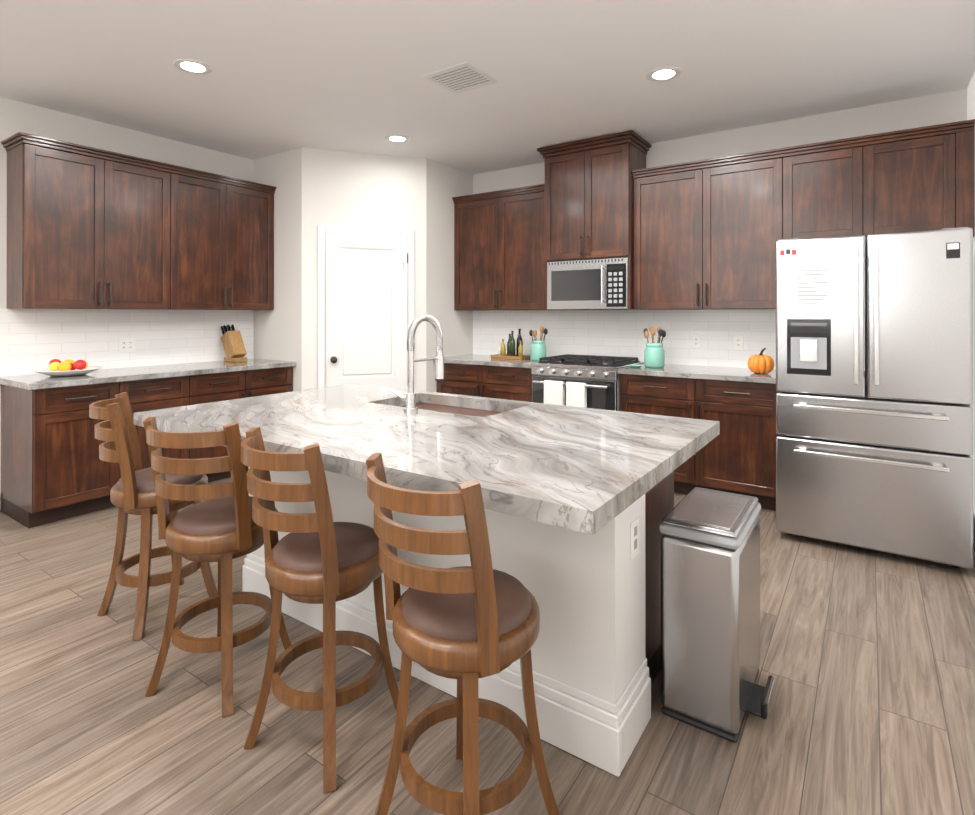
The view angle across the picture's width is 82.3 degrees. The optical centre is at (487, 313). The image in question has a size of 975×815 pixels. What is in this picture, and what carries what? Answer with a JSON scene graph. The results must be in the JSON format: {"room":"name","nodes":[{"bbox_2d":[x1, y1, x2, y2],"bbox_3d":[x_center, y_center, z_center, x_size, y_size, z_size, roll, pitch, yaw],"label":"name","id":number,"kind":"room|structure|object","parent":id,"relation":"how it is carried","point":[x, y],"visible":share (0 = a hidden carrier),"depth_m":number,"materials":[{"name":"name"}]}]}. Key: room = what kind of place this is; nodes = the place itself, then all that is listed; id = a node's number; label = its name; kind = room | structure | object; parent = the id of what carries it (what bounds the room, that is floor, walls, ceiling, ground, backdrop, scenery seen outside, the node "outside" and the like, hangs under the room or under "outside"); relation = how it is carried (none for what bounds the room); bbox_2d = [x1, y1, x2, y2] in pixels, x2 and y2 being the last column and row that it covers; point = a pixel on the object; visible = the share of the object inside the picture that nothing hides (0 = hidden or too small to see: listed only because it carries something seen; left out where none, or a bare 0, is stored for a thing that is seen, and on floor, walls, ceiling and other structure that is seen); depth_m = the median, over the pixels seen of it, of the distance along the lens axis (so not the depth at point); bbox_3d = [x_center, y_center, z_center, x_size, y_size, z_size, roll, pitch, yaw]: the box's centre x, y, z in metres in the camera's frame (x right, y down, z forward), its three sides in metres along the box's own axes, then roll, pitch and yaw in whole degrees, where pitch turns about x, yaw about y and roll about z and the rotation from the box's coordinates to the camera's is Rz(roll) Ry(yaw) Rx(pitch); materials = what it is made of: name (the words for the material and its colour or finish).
{"room":"kitchen","nodes":[
{"label":"kitchen","id":0,"kind":"room"},
{"bbox_2d":[0,97,253,511],"bbox_3d":[-3.899,-0.062,2.971,0.120,2.800,9.000,0,0,34],"label":"wall","id":1,"kind":"structure","parent":0,"point":[16,117],"depth_m":4.20,"materials":[{"name":"white paint"}]},
{"bbox_2d":[4,136,179,309],"bbox_3d":[-2.853,-0.576,4.096,0.328,1.089,0.979,0,0,34],"label":"upper cabinet","id":2,"kind":"object","parent":1,"relation":"attached to","point":[91,228],"depth_m":3.91,"materials":[{"name":"brown wood"}]},
{"bbox_2d":[0,309,253,376],"bbox_3d":[-2.764,0.198,4.512,0.008,0.458,1.906,0,0,34],"label":"backsplash","id":3,"kind":"structure","parent":1,"relation":"attached to","point":[31,339],"depth_m":4.31,"materials":[{"name":"tile"}]},
{"bbox_2d":[119,338,134,352],"bbox_3d":[-2.838,0.250,4.389,0.007,0.114,0.116,0,0,34],"label":"electrical outlet","id":4,"kind":"object","parent":3,"relation":"attached to","point":[126,344],"visible":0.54,"depth_m":4.37,"materials":[{"name":"white plastic"}]},
{"bbox_2d":[180,168,275,309],"bbox_3d":[-2.368,-0.575,4.804,0.328,1.089,0.977,0,0,34],"label":"upper cabinet","id":5,"kind":"object","parent":1,"relation":"attached to","point":[227,226],"depth_m":4.73,"materials":[{"name":"brown wood"}]},
{"bbox_2d":[254,147,472,391],"bbox_3d":[-1.189,-0.058,5.580,1.400,2.800,1.629,0,0,34],"label":"wall","id":6,"kind":"structure","parent":0,"point":[315,188],"depth_m":5.10,"materials":[{"name":"white paint"}]},
{"bbox_2d":[318,225,413,388],"bbox_3d":[-1.090,0.280,5.059,0.860,2.122,0.020,0,0,-18],"label":"door frame","id":7,"kind":"structure","parent":6,"relation":"attached to","point":[323,230],"depth_m":4.95,"materials":[{"name":"white paint"}]},
{"bbox_2d":[326,233,407,388],"bbox_3d":[-1.086,0.310,5.047,0.474,2.038,0.595,0,0,34],"label":"pantry door","id":8,"kind":"structure","parent":6,"relation":"in","point":[366,311],"depth_m":5.04,"materials":[{"name":"white paint"}]},
{"bbox_2d":[0,473,974,814],"bbox_3d":[-1.639,1.386,1.419,5.600,0.100,9.240,0,0,34],"label":"floor","id":9,"kind":"structure","parent":0,"point":[868,659],"depth_m":1.85,"materials":[{"name":"beige wood"}]},
{"bbox_2d":[1,374,199,528],"bbox_3d":[-2.746,0.902,4.003,0.608,0.875,1.010,0,0,34],"label":"base cabinet","id":10,"kind":"object","parent":9,"relation":"on","point":[54,468],"depth_m":3.61,"materials":[{"name":"brown wood"}]},
{"bbox_2d":[0,358,295,389],"bbox_3d":[-2.497,0.446,4.328,0.652,0.039,1.906,0,0,34],"label":"countertop","id":11,"kind":"structure","parent":10,"relation":"on","point":[184,370],"depth_m":4.01,"materials":[{"name":"white stone"}]},
{"bbox_2d":[32,359,102,376],"bbox_3d":[-2.870,0.369,3.817,0.390,0.110,0.390,0,0,34],"label":"fruit bowl","id":12,"kind":"object","parent":11,"relation":"on","point":[65,368],"visible":1,"depth_m":3.76,"materials":[{"name":"white ceramic"}]},
{"bbox_2d":[221,324,246,361],"bbox_3d":[-2.268,0.263,4.968,0.258,0.327,0.120,0,0,34],"label":"knife block","id":13,"kind":"object","parent":11,"relation":"on","point":[233,345],"visible":0.98,"depth_m":4.92,"materials":[{"name":"brown wood"}]},
{"bbox_2d":[89,392,217,639],"bbox_3d":[-1.518,0.855,2.509,0.432,0.975,0.447,0,0,34],"label":"stool","id":14,"kind":"object","parent":9,"relation":"on","point":[132,491],"visible":0.75,"depth_m":2.37,"materials":[{"name":"brown wood"}]},
{"bbox_2d":[143,416,291,716],"bbox_3d":[-0.985,0.854,2.033,0.388,0.975,0.455,0,0,17],"label":"stool","id":15,"kind":"object","parent":9,"relation":"on","point":[221,527],"visible":0.88,"depth_m":1.91,"materials":[{"name":"brown wood"}]},
{"bbox_2d":[200,366,292,482],"bbox_3d":[-2.253,0.903,4.723,0.608,0.875,0.978,0,0,34],"label":"base cabinet","id":16,"kind":"object","parent":9,"relation":"on","point":[245,383],"depth_m":4.52,"materials":[{"name":"brown wood"}]},
{"bbox_2d":[241,427,398,792],"bbox_3d":[-0.529,0.853,1.770,0.417,0.975,0.470,0,0,34],"label":"stool","id":17,"kind":"object","parent":9,"relation":"on","point":[319,556],"visible":0.94,"depth_m":1.64,"materials":[{"name":"brown wood"}]},
{"bbox_2d":[366,453,560,814],"bbox_3d":[-0.083,0.853,1.425,0.391,0.975,0.454,0,0,39],"label":"stool","id":18,"kind":"object","parent":9,"relation":"on","point":[466,627],"visible":1,"depth_m":1.30,"materials":[{"name":"brown wood"}]},
{"bbox_2d":[242,460,686,776],"bbox_3d":[-0.177,0.906,2.455,1.880,0.863,0.780,0,0,34],"label":"kitchen island","id":19,"kind":"object","parent":9,"relation":"on","point":[596,651],"depth_m":1.76,"materials":[{"name":"paint"}]},
{"bbox_2d":[133,392,688,535],"bbox_3d":[-0.426,0.448,2.093,2.100,0.050,0.760,0,0,34],"label":"island countertop","id":20,"kind":"structure","parent":19,"relation":"on","point":[571,479],"depth_m":1.74,"materials":[{"name":"white stone"}]},
{"bbox_2d":[401,400,508,415],"bbox_3d":[-0.186,0.577,2.620,0.712,0.231,0.412,0,0,34],"label":"sink","id":21,"kind":"object","parent":20,"relation":"in","point":[437,405],"depth_m":2.77,"materials":[{"name":"silver metal"}]},
{"bbox_2d":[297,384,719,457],"bbox_3d":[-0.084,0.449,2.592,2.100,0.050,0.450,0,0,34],"label":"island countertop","id":22,"kind":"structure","parent":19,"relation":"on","point":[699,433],"depth_m":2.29,"materials":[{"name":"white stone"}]},
{"bbox_2d":[388,314,444,411],"bbox_3d":[-0.318,0.213,2.528,0.152,0.420,0.249,0,0,34],"label":"faucet","id":23,"kind":"object","parent":22,"relation":"on","point":[409,398],"visible":1,"depth_m":2.44,"materials":[{"name":"silver metal"}]},
{"bbox_2d":[630,517,638,560],"bbox_3d":[0.466,0.711,1.760,0.006,0.115,0.070,0,0,34],"label":"outlet","id":24,"kind":"object","parent":19,"relation":"attached to","point":[634,538],"visible":1,"depth_m":1.75,"materials":[{"name":"white plastic"}]},
{"bbox_2d":[437,362,531,401],"bbox_3d":[0.123,0.904,5.297,1.079,0.875,0.608,0,0,34],"label":"base cabinet","id":25,"kind":"object","parent":9,"relation":"on","point":[499,382],"depth_m":5.01,"materials":[{"name":"brown wood"}]},
{"bbox_2d":[433,354,546,369],"bbox_3d":[0.111,0.447,5.279,1.081,0.039,0.652,0,0,34],"label":"countertop","id":26,"kind":"structure","parent":25,"relation":"on","point":[472,359],"depth_m":5.05,"materials":[{"name":"white stone"}]},
{"bbox_2d":[490,329,529,359],"bbox_3d":[0.217,0.285,5.278,0.340,0.282,0.170,0,0,34],"label":"bottles","id":27,"kind":"object","parent":26,"relation":"on","point":[510,354],"visible":1,"depth_m":5.23,"materials":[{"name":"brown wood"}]},
{"bbox_2d":[529,325,547,360],"bbox_3d":[0.463,0.267,5.072,0.160,0.319,0.150,0,0,34],"label":"crock","id":28,"kind":"object","parent":26,"relation":"on","point":[538,349],"visible":1,"depth_m":5.02,"materials":[{"name":"teal ceramic"}]},
{"bbox_2d":[531,354,643,410],"bbox_3d":[0.839,0.860,4.716,0.748,0.962,0.722,0,0,34],"label":"range","id":29,"kind":"object","parent":9,"relation":"on","point":[589,381],"visible":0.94,"depth_m":4.46,"materials":[{"name":"grey metal"}]},
{"bbox_2d":[620,374,777,510],"bbox_3d":[1.658,0.903,4.245,1.127,0.875,0.608,0,0,34],"label":"base cabinet","id":30,"kind":"object","parent":9,"relation":"on","point":[737,455],"depth_m":3.89,"materials":[{"name":"brown wood"}]},
{"bbox_2d":[617,363,775,385],"bbox_3d":[1.645,0.446,4.227,1.129,0.039,0.652,0,0,34],"label":"countertop","id":31,"kind":"structure","parent":30,"relation":"on","point":[710,373],"depth_m":4.06,"materials":[{"name":"white stone"}]},
{"bbox_2d":[627,364,642,367],"bbox_3d":[1.159,0.416,4.389,0.124,0.018,0.124,0,0,34],"label":"dish","id":32,"kind":"object","parent":31,"relation":"on","point":[634,366],"visible":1,"depth_m":4.36,"materials":[{"name":"teal ceramic"}]},
{"bbox_2d":[643,325,665,367],"bbox_3d":[1.318,0.260,4.413,0.172,0.331,0.156,0,0,34],"label":"crock","id":33,"kind":"object","parent":31,"relation":"on","point":[654,355],"visible":1,"depth_m":4.36,"materials":[{"name":"teal ceramic"}]},
{"bbox_2d":[747,348,773,373],"bbox_3d":[1.933,0.333,3.944,0.173,0.183,0.165,0,0,34],"label":"pumpkin","id":34,"kind":"object","parent":31,"relation":"on","point":[761,363],"visible":1,"depth_m":3.89,"materials":[{"name":"orange"}]},
{"bbox_2d":[659,487,773,742],"bbox_3d":[0.821,1.009,1.953,0.312,0.655,0.446,0,0,34],"label":"trash can","id":35,"kind":"object","parent":9,"relation":"on","point":[710,601],"visible":1,"depth_m":1.80,"materials":[{"name":"silver metal"}]},
{"bbox_2d":[776,227,972,568],"bbox_3d":[2.339,0.448,3.439,0.892,1.782,1.052,0,0,34],"label":"fridge","id":36,"kind":"object","parent":9,"relation":"on","point":[874,389],"visible":1,"depth_m":3.02,"materials":[{"name":"grey metal"}]},
{"bbox_2d":[0,0,974,174],"bbox_3d":[-1.639,-1.514,1.424,5.600,0.100,9.240,0,0,34],"label":"ceiling","id":37,"kind":"structure","parent":0,"point":[289,75],"depth_m":3.30,"materials":[{"name":"white paint"}]},
{"bbox_2d":[173,59,212,74],"bbox_3d":[-1.745,-1.458,3.303,0.207,0.006,0.207,0,0,-11],"label":"recessed light","id":38,"kind":"object","parent":37,"relation":"in","point":[191,66],"depth_m":3.29,"materials":[{"name":"white paint"}]},
{"bbox_2d":[385,135,409,142],"bbox_3d":[-0.754,-1.456,4.660,0.207,0.006,0.207,0,0,-11],"label":"recessed light","id":39,"kind":"object","parent":37,"relation":"in","point":[391,138],"depth_m":4.65,"materials":[{"name":"white paint"}]},
{"bbox_2d":[423,62,497,93],"bbox_3d":[-0.165,-1.458,3.468,0.340,0.006,0.340,0,0,34],"label":"ceiling vent","id":40,"kind":"object","parent":37,"relation":"in","point":[461,77],"visible":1,"depth_m":3.46,"materials":[{"name":"white metal"}]},
{"bbox_2d":[646,67,681,81],"bbox_3d":[1.077,-1.458,3.405,0.207,0.006,0.207,0,0,-11],"label":"recessed light","id":41,"kind":"object","parent":37,"relation":"in","point":[661,74],"depth_m":3.40,"materials":[{"name":"white paint"}]},
{"bbox_2d":[473,89,966,193],"bbox_3d":[0.939,-0.059,5.183,5.600,2.800,0.120,0,0,34],"label":"wall","id":42,"kind":"structure","parent":0,"point":[932,109],"depth_m":4.19,"materials":[{"name":"white paint"}]},
{"bbox_2d":[453,187,546,310],"bbox_3d":[0.199,-0.575,5.417,1.071,1.089,0.328,0,0,34],"label":"upper cabinet","id":43,"kind":"object","parent":42,"relation":"attached to","point":[497,265],"depth_m":5.27,"materials":[{"name":"brown wood"}]},
{"bbox_2d":[540,135,647,262],"bbox_3d":[0.935,-0.928,4.859,0.770,0.939,0.418,0,0,34],"label":"upper cabinet","id":44,"kind":"object","parent":42,"relation":"attached to","point":[588,193],"depth_m":4.66,"materials":[{"name":"brown wood"}]},
{"bbox_2d":[547,257,630,309],"bbox_3d":[0.925,-0.243,4.844,0.734,0.421,0.452,0,0,34],"label":"microwave","id":45,"kind":"object","parent":44,"relation":"attached to","point":[594,284],"visible":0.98,"depth_m":4.68,"materials":[{"name":"silver metal"}]},
{"bbox_2d":[473,309,775,368],"bbox_3d":[1.093,0.198,4.998,3.018,0.458,0.008,0,0,34],"label":"backsplash","id":46,"kind":"structure","parent":42,"relation":"attached to","point":[619,333],"depth_m":4.85,"materials":[{"name":"tile"}]},
{"bbox_2d":[514,331,517,341],"bbox_3d":[0.296,0.232,5.535,0.070,0.114,0.007,0,0,34],"label":"electrical outlet","id":47,"kind":"object","parent":46,"relation":"attached to","point":[515,332],"depth_m":5.55,"materials":[{"name":"white plastic"}]},
{"bbox_2d":[692,334,700,348],"bbox_3d":[1.710,0.231,4.566,0.070,0.114,0.007,0,0,34],"label":"electrical outlet","id":48,"kind":"object","parent":46,"relation":"attached to","point":[696,339],"depth_m":4.56,"materials":[{"name":"white plastic"}]},
{"bbox_2d":[734,335,742,349],"bbox_3d":[1.975,0.230,4.384,0.070,0.114,0.007,0,0,34],"label":"electrical outlet","id":49,"kind":"object","parent":46,"relation":"attached to","point":[738,342],"depth_m":4.38,"materials":[{"name":"white plastic"}]},
{"bbox_2d":[632,151,795,309],"bbox_3d":[1.751,-0.576,4.354,1.143,1.089,0.328,0,0,34],"label":"upper cabinet","id":50,"kind":"object","parent":42,"relation":"attached to","point":[701,234],"depth_m":4.20,"materials":[{"name":"brown wood"}]},
{"bbox_2d":[796,139,875,238],"bbox_3d":[2.391,-0.811,3.915,0.529,0.621,0.328,0,0,34],"label":"upper cabinet","id":51,"kind":"object","parent":42,"relation":"attached to","point":[836,183],"depth_m":3.75,"materials":[{"name":"brown wood"}]},
{"bbox_2d":[876,127,959,233],"bbox_3d":[2.730,-0.811,3.683,0.528,0.621,0.328,0,0,34],"label":"upper cabinet","id":52,"kind":"object","parent":42,"relation":"attached to","point":[918,172],"depth_m":3.51,"materials":[{"name":"brown wood"}]},
{"bbox_2d":[967,72,974,539],"bbox_3d":[0.614,-0.066,-0.122,0.138,2.800,9.000,0,0,34],"label":"wall","id":53,"kind":"structure","parent":0,"point":[971,101],"depth_m":3.41,"materials":[{"name":"white paint"}]}
]}

